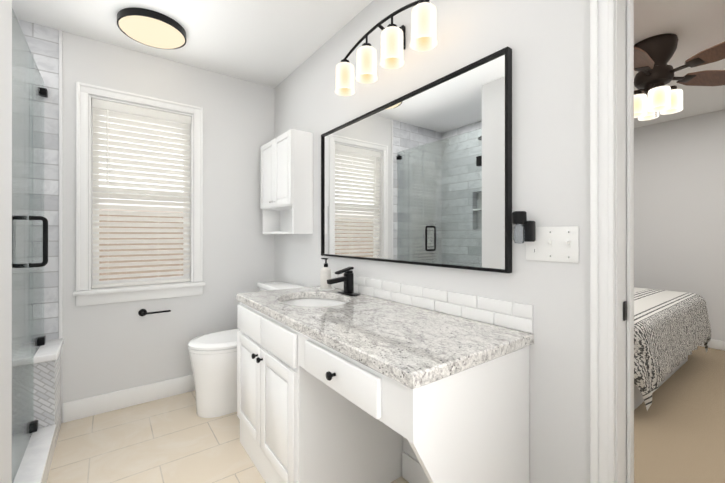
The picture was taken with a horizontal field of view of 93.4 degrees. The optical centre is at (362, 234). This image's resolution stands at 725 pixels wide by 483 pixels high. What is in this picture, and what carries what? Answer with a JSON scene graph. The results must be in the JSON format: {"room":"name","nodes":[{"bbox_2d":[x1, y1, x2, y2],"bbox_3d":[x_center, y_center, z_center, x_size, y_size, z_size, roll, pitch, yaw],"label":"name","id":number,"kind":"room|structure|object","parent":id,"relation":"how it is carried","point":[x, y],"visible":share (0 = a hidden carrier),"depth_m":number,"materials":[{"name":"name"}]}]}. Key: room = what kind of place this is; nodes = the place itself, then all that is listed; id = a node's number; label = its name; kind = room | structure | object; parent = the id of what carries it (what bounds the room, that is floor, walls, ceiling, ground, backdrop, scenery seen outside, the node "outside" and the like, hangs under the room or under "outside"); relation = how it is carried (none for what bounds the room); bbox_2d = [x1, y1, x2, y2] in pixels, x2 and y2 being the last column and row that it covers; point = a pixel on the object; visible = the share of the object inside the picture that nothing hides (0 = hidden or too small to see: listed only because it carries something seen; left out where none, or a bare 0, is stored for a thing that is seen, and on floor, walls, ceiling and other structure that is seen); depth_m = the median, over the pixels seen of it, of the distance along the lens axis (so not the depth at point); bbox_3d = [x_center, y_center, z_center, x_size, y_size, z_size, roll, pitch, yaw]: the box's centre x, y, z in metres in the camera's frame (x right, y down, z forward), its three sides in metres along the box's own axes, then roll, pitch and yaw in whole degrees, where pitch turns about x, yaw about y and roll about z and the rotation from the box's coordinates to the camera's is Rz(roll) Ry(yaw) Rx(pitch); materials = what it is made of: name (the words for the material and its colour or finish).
{"room":"bathroom","nodes":[
{"label":"bathroom","id":0,"kind":"room"},
{"bbox_2d":[0,0,11,482],"bbox_3d":[-0.613,-0.056,0.230,0.119,2.589,2.559,0,0,-37],"label":"wall","id":1,"kind":"structure","parent":0,"point":[5,241],"depth_m":1.22,"materials":[{"name":"white paint"}]},
{"bbox_2d":[62,31,274,403],"bbox_3d":[-1.375,-0.054,2.787,1.615,2.590,0.120,0,0,-37],"label":"wall","id":2,"kind":"structure","parent":0,"point":[110,347],"depth_m":2.65,"materials":[{"name":"white paint"}]},
{"bbox_2d":[17,19,58,342],"bbox_3d":[-2.422,-0.055,2.009,0.995,2.590,0.120,0,0,-37],"label":"shower wall tile","id":3,"kind":"structure","parent":2,"relation":"attached to","point":[42,42],"depth_m":2.22,"materials":[{"name":"grey tile"}]},
{"bbox_2d":[58,30,62,422],"bbox_3d":[-1.988,-0.055,2.249,0.020,2.590,0.012,0,0,-37],"label":"trim","id":4,"kind":"structure","parent":2,"relation":"attached to","point":[60,247],"depth_m":2.25,"materials":[{"name":"stone"}]},
{"bbox_2d":[62,374,194,422],"bbox_3d":[-1.390,1.176,2.687,1.466,0.130,0.021,0,0,-37],"label":"baseboard","id":5,"kind":"structure","parent":2,"relation":"attached to","point":[99,404],"depth_m":2.45,"materials":[{"name":"white paint"}]},
{"bbox_2d":[73,82,204,305],"bbox_3d":[-1.636,-0.273,2.565,0.815,1.508,0.165,0,0,-37],"label":"window","id":6,"kind":"structure","parent":2,"relation":"in","point":[86,297],"depth_m":2.45,"materials":[{"name":"white paint"}]},
{"bbox_2d":[92,98,190,287],"bbox_3d":[-1.633,-0.288,2.560,0.618,1.314,0.067,0,0,-37],"label":"window blind","id":7,"kind":"object","parent":6,"relation":"attached to","point":[108,111],"visible":0.98,"depth_m":2.54,"materials":[{"name":"white plastic"}]},
{"bbox_2d":[138,309,170,315],"bbox_3d":[-1.546,0.573,2.542,0.202,0.054,0.066,0,0,-37],"label":"toilet paper holder","id":8,"kind":"object","parent":2,"relation":"attached to","point":[142,312],"visible":1,"depth_m":2.52,"materials":[{"name":"black metal"}]},
{"bbox_2d":[47,391,408,482],"bbox_3d":[-0.692,1.289,0.971,2.537,0.100,3.847,0,0,-37],"label":"floor","id":9,"kind":"structure","parent":0,"point":[175,439],"depth_m":1.98,"materials":[{"name":"tile"}]},
{"bbox_2d":[13,424,56,482],"bbox_3d":[-1.601,1.165,1.594,0.186,0.150,0.807,0,0,-37],"label":"shower curb","id":10,"kind":"object","parent":9,"relation":"on","point":[35,464],"visible":0.56,"depth_m":1.70,"materials":[{"name":"stone"}]},
{"bbox_2d":[12,8,47,482],"bbox_3d":[-1.711,0.054,1.734,0.156,2.069,1.163,0,0,-37],"label":"glass","id":11,"kind":"object","parent":10,"relation":"on","point":[29,92],"visible":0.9,"depth_m":1.74,"materials":[{"name":"clear glass"}]},
{"bbox_2d":[30,338,63,446],"bbox_3d":[-2.220,0.960,1.848,0.885,0.559,0.375,0,0,-37],"label":"shower bench","id":12,"kind":"object","parent":9,"relation":"on","point":[46,384],"visible":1,"depth_m":1.95,"materials":[{"name":"tile"}]},
{"bbox_2d":[188,281,303,417],"bbox_3d":[-0.871,0.817,2.547,0.777,0.848,0.470,0,0,-37],"label":"toilet","id":13,"kind":"object","parent":9,"relation":"on","point":[213,357],"visible":0.31,"depth_m":2.31,"materials":[{"name":"white ceramic"}]},
{"bbox_2d":[236,298,528,482],"bbox_3d":[-0.087,0.817,1.625,0.636,0.847,1.454,0,0,-37],"label":"bathroom vanity","id":14,"kind":"object","parent":9,"relation":"on","point":[333,386],"depth_m":1.41,"materials":[{"name":"white paint"}]},
{"bbox_2d":[236,286,533,393],"bbox_3d":[-0.073,0.373,1.636,0.602,0.041,1.484,0,0,-37],"label":"countertop","id":15,"kind":"structure","parent":14,"relation":"on","point":[420,347],"depth_m":1.22,"materials":[{"name":"grey stone"}]},
{"bbox_2d":[280,294,343,309],"bbox_3d":[-0.273,0.474,1.902,0.411,0.187,0.523,0,0,-37],"label":"sink","id":16,"kind":"object","parent":15,"relation":"in","point":[305,301],"depth_m":2.10,"materials":[{"name":"white ceramic"}]},
{"bbox_2d":[317,258,334,290],"bbox_3d":[-0.237,0.251,2.215,0.120,0.203,0.120,0,0,-37],"label":"soap dispenser","id":17,"kind":"object","parent":15,"relation":"on","point":[325,273],"visible":1,"depth_m":2.19,"materials":[{"name":"white ceramic"}]},
{"bbox_2d":[327,267,359,295],"bbox_3d":[-0.128,0.272,2.009,0.170,0.161,0.160,0,0,-37],"label":"faucet","id":18,"kind":"object","parent":15,"relation":"on","point":[347,278],"visible":1,"depth_m":2.02,"materials":[{"name":"black metal"}]},
{"bbox_2d":[331,272,532,332],"bbox_3d":[0.166,0.302,1.814,0.008,0.100,1.481,0,0,-37],"label":"backsplash","id":19,"kind":"structure","parent":15,"relation":"on","point":[512,315],"depth_m":1.50,"materials":[{"name":"white tile"}]},
{"bbox_2d":[12,0,724,127],"bbox_3d":[1.412,-1.400,1.614,6.680,0.100,5.327,0,0,-37],"label":"ceiling","id":20,"kind":"structure","parent":0,"point":[272,43],"depth_m":2.23,"materials":[{"name":"white paint"}]},
{"bbox_2d":[117,8,185,48],"bbox_3d":[-1.359,-1.319,2.218,0.384,0.061,0.384,0,0,-37],"label":"flush-mount ceiling light","id":21,"kind":"object","parent":20,"relation":"attached to","point":[151,28],"visible":1,"depth_m":2.15,"materials":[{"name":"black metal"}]},
{"bbox_2d":[634,33,724,120],"bbox_3d":[2.002,-1.084,2.376,1.237,0.530,1.294,0,0,-37],"label":"ceiling fan","id":22,"kind":"object","parent":20,"relation":"hanging from","point":[654,75],"visible":0.96,"depth_m":2.32,"materials":[{"name":"brown wood"}]},
{"bbox_2d":[275,0,589,482],"bbox_3d":[0.362,-0.055,1.681,0.145,2.590,3.727,0,0,-37],"label":"wall","id":23,"kind":"structure","parent":0,"point":[547,42],"depth_m":1.23,"materials":[{"name":"white paint"}]},
{"bbox_2d":[260,129,312,233],"bbox_3d":[-0.634,-0.384,2.724,0.208,0.750,0.610,0,0,-37],"label":"wall cabinet","id":24,"kind":"object","parent":23,"relation":"attached to","point":[286,182],"visible":1,"depth_m":2.53,"materials":[{"name":"white paint"}]},
{"bbox_2d":[335,0,437,95],"bbox_3d":[0.111,-0.944,1.734,0.193,0.252,0.728,0,0,-37],"label":"sconce","id":25,"kind":"object","parent":23,"relation":"attached to","point":[423,25],"visible":1,"depth_m":1.61,"materials":[{"name":"white glass"}]},
{"bbox_2d":[402,451,429,482],"bbox_3d":[0.453,1.175,1.422,0.016,0.130,0.825,0,0,-37],"label":"baseboard","id":26,"kind":"structure","parent":23,"relation":"attached to","point":[413,471],"depth_m":1.69,"materials":[{"name":"white paint"}]},
{"bbox_2d":[321,46,511,272],"bbox_3d":[0.136,-0.279,1.835,0.030,0.843,1.392,0,0,-37],"label":"mirror","id":27,"kind":"object","parent":23,"relation":"attached to","point":[422,175],"visible":0.98,"depth_m":1.58,"materials":[{"name":"black metal"}]},
{"bbox_2d":[512,211,578,262],"bbox_3d":[0.611,0.004,1.160,0.074,0.175,0.197,0,0,-37],"label":"switch plate","id":28,"kind":"object","parent":23,"relation":"attached to","point":[555,244],"visible":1,"depth_m":1.18,"materials":[{"name":"plastic"},{"name":"black metal"}]},
{"bbox_2d":[590,0,633,482],"bbox_3d":[1.064,0.163,0.734,0.182,2.152,0.954,0,0,-37],"label":"door frame","id":29,"kind":"structure","parent":23,"relation":"attached to","point":[611,241],"depth_m":1.05,"materials":[{"name":"white paint"}]},
{"bbox_2d":[634,346,724,482],"bbox_3d":[2.430,1.290,2.368,4.142,0.099,5.326,0,0,-37],"label":"floor","id":30,"kind":"structure","parent":0,"point":[679,430],"depth_m":2.20,"materials":[{"name":"beige carpet"}]},
{"bbox_2d":[634,287,710,410],"bbox_3d":[1.990,0.617,3.652,1.974,1.250,2.227,0,0,-37],"label":"bed","id":31,"kind":"object","parent":30,"relation":"on","point":[672,330],"visible":0.29,"depth_m":2.53,"materials":[{"name":"grey fabric"}]},
{"bbox_2d":[700,339,724,350],"bbox_3d":[4.027,1.191,3.479,0.014,0.100,5.206,0,0,-37],"label":"baseboard","id":32,"kind":"structure","parent":30,"relation":"on","point":[716,344],"depth_m":3.70,"materials":[{"name":"white paint"}]},
{"bbox_2d":[634,110,724,340],"bbox_3d":[0.828,-0.056,1.180,0.005,2.590,5.327,0,0,-37],"label":"wall","id":33,"kind":"structure","parent":0,"point":[679,205],"depth_m":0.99,"materials":[{"name":"white paint"}]},
{"label":"outside","id":34,"kind":"structure","parent":0,"visible":0},
{"bbox_2d":[99,115,182,280],"bbox_3d":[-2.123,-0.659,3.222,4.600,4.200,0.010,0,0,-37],"label":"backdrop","id":35,"kind":"structure","parent":34,"point":[131,272],"depth_m":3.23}
]}

